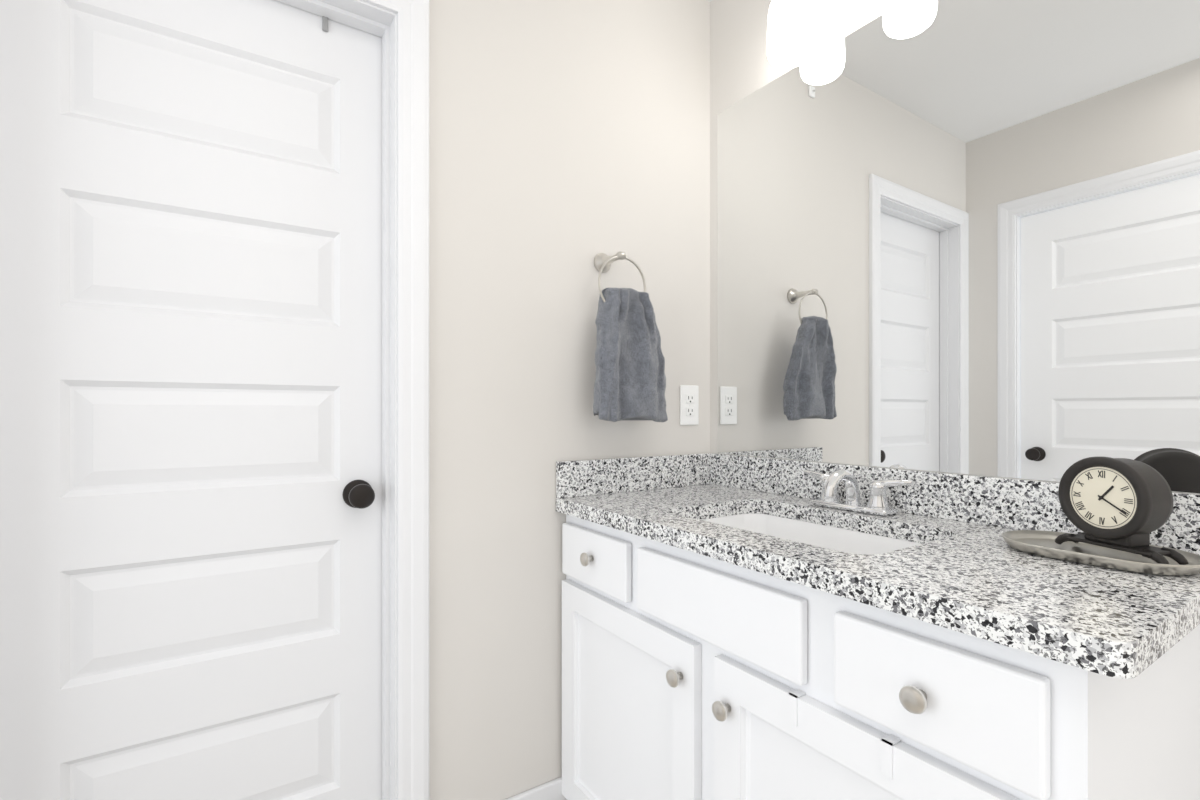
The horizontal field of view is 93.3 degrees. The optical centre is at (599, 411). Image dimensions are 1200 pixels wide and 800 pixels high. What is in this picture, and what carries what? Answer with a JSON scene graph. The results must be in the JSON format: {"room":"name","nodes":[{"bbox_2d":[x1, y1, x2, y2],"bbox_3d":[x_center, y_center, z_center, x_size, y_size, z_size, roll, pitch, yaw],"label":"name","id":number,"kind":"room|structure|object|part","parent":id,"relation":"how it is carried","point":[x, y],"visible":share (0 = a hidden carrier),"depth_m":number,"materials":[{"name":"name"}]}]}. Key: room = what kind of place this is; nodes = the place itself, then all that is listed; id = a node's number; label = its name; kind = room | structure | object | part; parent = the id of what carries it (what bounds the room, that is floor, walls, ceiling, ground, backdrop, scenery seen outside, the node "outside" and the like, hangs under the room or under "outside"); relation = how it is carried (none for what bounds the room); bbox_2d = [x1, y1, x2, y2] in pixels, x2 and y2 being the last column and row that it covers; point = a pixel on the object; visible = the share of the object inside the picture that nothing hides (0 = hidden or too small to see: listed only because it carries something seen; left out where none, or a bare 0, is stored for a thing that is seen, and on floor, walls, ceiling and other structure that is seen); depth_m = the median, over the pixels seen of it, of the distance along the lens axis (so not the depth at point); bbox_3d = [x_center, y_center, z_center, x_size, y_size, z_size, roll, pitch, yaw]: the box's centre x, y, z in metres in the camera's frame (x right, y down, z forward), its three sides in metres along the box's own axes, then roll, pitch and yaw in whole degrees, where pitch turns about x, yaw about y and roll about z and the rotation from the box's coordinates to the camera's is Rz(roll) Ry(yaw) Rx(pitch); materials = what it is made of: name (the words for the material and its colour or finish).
{"room":"bathroom","nodes":[
{"label":"bathroom","id":0,"kind":"room"},
{"bbox_2d":[429,0,709,799],"bbox_3d":[-0.395,-0.091,1.367,1.936,2.410,0.115,0,0,-34],"label":"wall","id":1,"kind":"structure","parent":0,"point":[569,140],"depth_m":1.44,"materials":[{"name":"white paint"}]},
{"bbox_2d":[0,0,381,799],"bbox_3d":[-0.769,0.113,1.129,0.658,1.982,0.097,0,0,-34],"label":"door","id":2,"kind":"structure","parent":1,"relation":"in","point":[190,398],"depth_m":1.12,"materials":[{"name":"white paint"}]},
{"bbox_3d":[-0.535,0.186,1.263,0.064,0.064,0.062,0,0,-33],"label":"knob","id":3,"kind":"part","parent":2,"relation":"part of","materials":[{"name":"brown metal"}]},
{"bbox_2d":[276,0,428,799],"bbox_3d":[-0.759,0.080,1.115,0.810,2.068,0.133,0,0,-34],"label":"door frame","id":4,"kind":"structure","parent":1,"relation":"attached to","point":[412,399],"depth_m":1.27,"materials":[{"name":"white paint"}]},
{"bbox_2d":[505,777,566,799],"bbox_3d":[-0.241,1.036,1.391,0.361,0.155,0.014,0,0,-34],"label":"baseboard","id":5,"kind":"structure","parent":1,"relation":"attached to","point":[551,790],"depth_m":1.44,"materials":[{"name":"white paint"}]},
{"bbox_2d":[593,252,667,421],"bbox_3d":[0.071,-0.205,1.521,0.234,0.466,0.142,0,0,-34],"label":"towel","id":6,"kind":"object","parent":1,"relation":"attached to","point":[630,382],"visible":1,"depth_m":1.47,"materials":[{"name":"grey fabric"}]},
{"bbox_2d":[680,385,698,424],"bbox_3d":[0.275,-0.021,1.736,0.074,0.122,0.008,0,0,-34],"label":"electrical outlet","id":7,"kind":"object","parent":1,"relation":"attached to","point":[689,404],"visible":1,"depth_m":1.73,"materials":[{"name":"white plastic"}]},
{"bbox_2d":[710,0,1199,493],"bbox_3d":[1.086,-0.091,0.779,0.115,2.410,2.500,0,0,-34],"label":"wall","id":8,"kind":"structure","parent":0,"point":[741,67],"depth_m":1.70,"materials":[{"name":"white paint"}]},
{"bbox_2d":[767,0,814,68],"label":"sconce","id":9,"kind":"object","parent":8,"relation":"attached to","point":[790,34],"depth_m":1.41,"materials":[{"name":"white glass"}]},
{"bbox_2d":[850,0,900,17],"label":"sconce","id":10,"kind":"object","parent":8,"relation":"attached to","point":[862,8],"depth_m":1.26,"materials":[{"name":"white glass"}]},
{"bbox_2d":[717,0,1199,492],"bbox_3d":[0.687,-0.398,1.271,0.005,1.050,1.162,0,0,-34],"label":"mirror","id":11,"kind":"object","parent":8,"relation":"attached to","point":[959,236],"visible":1,"depth_m":1.16,"materials":[{"name":"silver mirror"}]},
{"bbox_3d":[0.327,1.139,0.276,1.936,0.050,2.730,0,0,-33],"label":"floor","id":12,"kind":"structure","parent":0,"visible":0},
{"bbox_2d":[556,453,1199,799],"bbox_3d":[0.419,0.621,1.159,0.573,0.985,1.126,0,0,-34],"label":"bathroom vanity","id":13,"kind":"object","parent":12,"relation":"on","point":[737,627],"visible":1,"depth_m":0.89,"materials":[{"name":"white paint"}]},
{"bbox_3d":[-0.014,0.355,1.365,0.020,0.132,0.282,0,0,-33],"label":"drawer","id":14,"kind":"part","parent":13,"relation":"part of","materials":[{"name":"white paint"}]},
{"bbox_3d":[0.046,0.718,1.274,0.020,0.557,0.500,0,0,-33],"label":"door","id":15,"kind":"part","parent":13,"relation":"part of","materials":[{"name":"white paint"}]},
{"bbox_3d":[0.200,0.355,1.042,0.020,0.132,0.414,0,0,-33],"label":"drawer","id":16,"kind":"part","parent":13,"relation":"part of","materials":[{"name":"white paint"}]},
{"bbox_2d":[803,469,913,516],"bbox_3d":[0.550,0.176,1.278,0.128,0.095,0.266,0,0,-33],"label":"faucet","id":17,"kind":"object","parent":13,"relation":"on","point":[829,504],"depth_m":1.26,"materials":[{"name":"silver metal"}]},
{"bbox_3d":[0.349,0.718,0.817,0.020,0.557,0.492,0,0,-33],"label":"door","id":18,"kind":"part","parent":13,"relation":"part of","materials":[{"name":"white paint"}]},
{"bbox_3d":[0.414,0.355,0.718,0.020,0.132,0.254,0,0,-33],"label":"drawer","id":19,"kind":"part","parent":13,"relation":"part of","materials":[{"name":"white paint"}]},
{"bbox_2d":[1002,530,1199,575],"bbox_3d":[0.762,0.214,0.870,0.157,0.018,0.243,0,0,-34],"label":"tray","id":20,"kind":"object","parent":13,"relation":"on","point":[1039,543],"visible":0.79,"depth_m":0.85,"materials":[{"name":"grey metal"}]},
{"bbox_2d":[1055,457,1188,564],"bbox_3d":[0.773,0.140,0.850,0.065,0.147,0.153,0,0,-14],"label":"clock","id":21,"kind":"object","parent":20,"relation":"on","point":[1124,504],"visible":1,"depth_m":0.82,"materials":[{"name":"grey metal"}]}
]}

